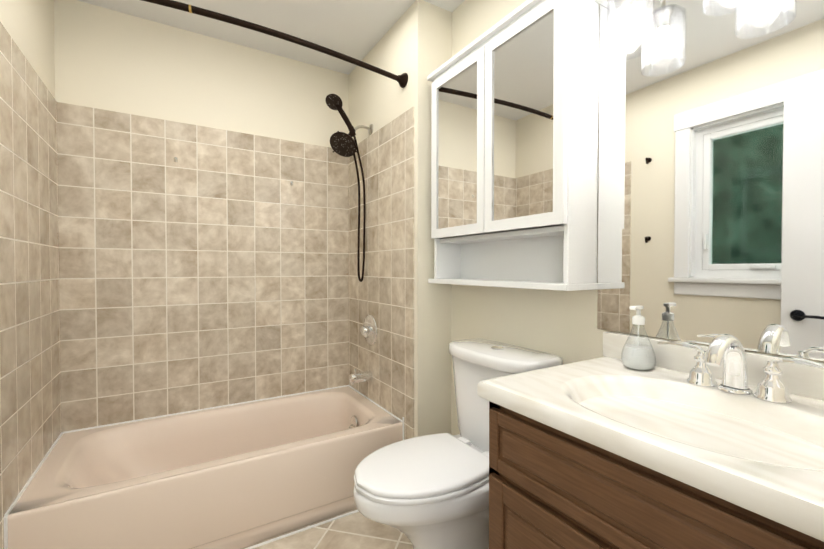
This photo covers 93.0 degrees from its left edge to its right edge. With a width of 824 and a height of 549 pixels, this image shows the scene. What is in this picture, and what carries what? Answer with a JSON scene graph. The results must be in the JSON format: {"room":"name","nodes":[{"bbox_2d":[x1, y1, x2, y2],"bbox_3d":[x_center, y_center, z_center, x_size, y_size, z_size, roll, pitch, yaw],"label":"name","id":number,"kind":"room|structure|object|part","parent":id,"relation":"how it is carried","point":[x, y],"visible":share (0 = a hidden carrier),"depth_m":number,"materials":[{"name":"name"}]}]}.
{"room":"bathroom","nodes":[
{"label":"bathroom","id":0,"kind":"room"},
{"bbox_2d":[0,0,54,97],"bbox_3d":[-1.101,-0.079,0.727,0.150,2.520,2.678,-1,1,-31],"label":"wall","id":1,"kind":"structure","parent":0,"point":[28,25],"depth_m":1.63,"materials":[{"name":"beige paint"}]},
{"bbox_2d":[0,22,60,548],"bbox_3d":[-1.504,0.169,1.546,0.008,2.000,0.850,-1,1,-31],"label":"wall tile","id":2,"kind":"structure","parent":1,"relation":"attached to","point":[30,397],"depth_m":1.49,"materials":[{"name":"beige tile"}]},
{"bbox_2d":[142,0,407,87],"bbox_3d":[-0.675,-1.003,1.618,1.527,0.073,0.123,-1,1,-31],"label":"shower rod","id":3,"kind":"object","parent":1,"relation":"attached to","point":[402,80],"visible":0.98,"depth_m":1.62,"materials":[{"name":"brown metal"}]},
{"bbox_2d":[54,0,348,147],"bbox_3d":[-1.042,-0.104,2.388,1.979,2.520,0.100,-1,1,-31],"label":"wall","id":4,"kind":"structure","parent":0,"point":[111,60],"depth_m":2.18,"materials":[{"name":"beige paint"}]},
{"bbox_2d":[57,102,348,431],"bbox_3d":[-1.081,-0.035,2.302,1.520,1.616,0.008,-1,1,-31],"label":"wall tile","id":5,"kind":"structure","parent":4,"relation":"attached to","point":[209,268],"depth_m":2.20,"materials":[{"name":"beige tile"}]},
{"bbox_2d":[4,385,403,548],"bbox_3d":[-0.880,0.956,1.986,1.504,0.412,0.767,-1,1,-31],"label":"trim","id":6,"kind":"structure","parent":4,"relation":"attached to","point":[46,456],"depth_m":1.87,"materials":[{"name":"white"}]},
{"bbox_2d":[78,0,464,74],"bbox_3d":[0.044,-1.367,0.584,1.979,0.060,4.278,-1,1,-31],"label":"ceiling","id":7,"kind":"structure","parent":0,"point":[357,29],"depth_m":2.09,"materials":[{"name":"white paint"}]},
{"bbox_2d":[242,509,412,548],"bbox_3d":[0.044,1.213,0.624,1.979,0.060,4.278,-1,1,-31],"label":"floor","id":8,"kind":"structure","parent":0,"point":[357,530],"depth_m":1.73,"materials":[{"name":"tile"}]},
{"bbox_2d":[7,386,401,548],"bbox_3d":[-0.883,0.971,1.991,1.501,0.382,0.754,-1,1,-31],"label":"bathtub","id":9,"kind":"object","parent":8,"relation":"on","point":[239,476],"visible":1,"depth_m":1.75,"materials":[{"name":"beige ceramic"}]},
{"bbox_2d":[353,338,562,548],"bbox_3d":[0.134,0.732,1.456,0.740,0.876,0.486,-1,1,-31],"label":"toilet","id":10,"kind":"object","parent":8,"relation":"on","point":[431,491],"visible":0.81,"depth_m":1.36,"materials":[{"name":"white ceramic"}]},
{"bbox_3d":[0.042,0.684,1.399,0.520,0.040,0.384,-1,1,-31],"label":"seat","id":11,"kind":"part","parent":10,"relation":"part of","materials":[{"name":"white plastic"}]},
{"bbox_2d":[477,305,823,548],"bbox_3d":[0.616,0.637,0.838,0.564,1.084,0.785,-1,1,-31],"label":"bathroom vanity","id":12,"kind":"object","parent":8,"relation":"on","point":[630,441],"visible":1,"depth_m":0.81,"materials":[{"name":"white stone"}]},
{"bbox_2d":[657,334,823,403],"bbox_3d":[0.675,0.274,0.872,0.278,0.274,0.330,-1,1,-31],"label":"faucet","id":13,"kind":"object","parent":12,"relation":"on","point":[700,387],"depth_m":0.91,"materials":[{"name":"silver metal"}]},
{"bbox_2d":[349,0,451,436],"bbox_3d":[-0.071,-0.105,2.399,0.309,2.520,0.890,-1,1,-31],"label":"wall","id":14,"kind":"structure","parent":0,"point":[414,43],"depth_m":1.99,"materials":[{"name":"beige paint"}]},
{"bbox_2d":[325,94,372,281],"bbox_3d":[-0.379,-0.489,2.328,0.285,1.074,0.158,-1,1,-31],"label":"shower head","id":15,"kind":"object","parent":14,"relation":"attached to","point":[343,144],"visible":1,"depth_m":2.32},
{"bbox_2d":[348,107,413,439],"bbox_3d":[-0.212,0.156,2.331,0.008,2.000,0.850,-1,1,-31],"label":"wall tile","id":16,"kind":"structure","parent":14,"relation":"attached to","point":[382,293],"depth_m":2.21,"materials":[{"name":"beige tile"}]},
{"bbox_2d":[349,369,372,384],"bbox_3d":[-0.313,0.611,2.365,0.136,0.091,0.066,-1,1,-31],"label":"tub spout","id":17,"kind":"object","parent":16,"relation":"attached to","point":[355,377],"visible":1,"depth_m":2.34,"materials":[{"name":"silver metal"}]},
{"bbox_2d":[360,315,376,344],"bbox_3d":[-0.285,0.340,2.378,0.069,0.188,0.188,-1,1,-31],"label":"shower valve","id":18,"kind":"object","parent":16,"relation":"attached to","point":[368,330],"visible":1,"depth_m":2.36,"materials":[{"name":"silver metal"}]},
{"bbox_2d":[451,0,823,434],"bbox_3d":[0.714,-0.088,1.310,0.100,2.520,1.788,-1,1,-31],"label":"wall","id":19,"kind":"structure","parent":0,"point":[562,325],"depth_m":1.66,"materials":[{"name":"beige paint"}]},
{"bbox_2d":[427,0,599,290],"bbox_3d":[0.355,-0.459,1.621,0.179,1.012,0.807,-1,1,-31],"label":"medicine cabinet","id":20,"kind":"object","parent":19,"relation":"attached to","point":[514,145],"visible":1,"depth_m":1.44,"materials":[{"name":"white wood"}]},
{"bbox_2d":[597,0,823,360],"bbox_3d":[0.855,-0.516,0.967,0.004,1.414,0.844,-1,1,-31],"label":"vanity mirror","id":21,"kind":"object","parent":19,"relation":"attached to","point":[711,185],"visible":1,"depth_m":1.04,"materials":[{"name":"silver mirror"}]},
{"bbox_2d":[606,0,653,60],"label":"sconce","id":22,"kind":"object","parent":21,"relation":"attached to","point":[629,23],"depth_m":1.13,"materials":[{"name":"white glass"}]},
{"bbox_2d":[703,0,738,15],"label":"sconce","id":23,"kind":"object","parent":21,"relation":"attached to","point":[707,2],"depth_m":0.98,"materials":[{"name":"white glass"}]}
]}

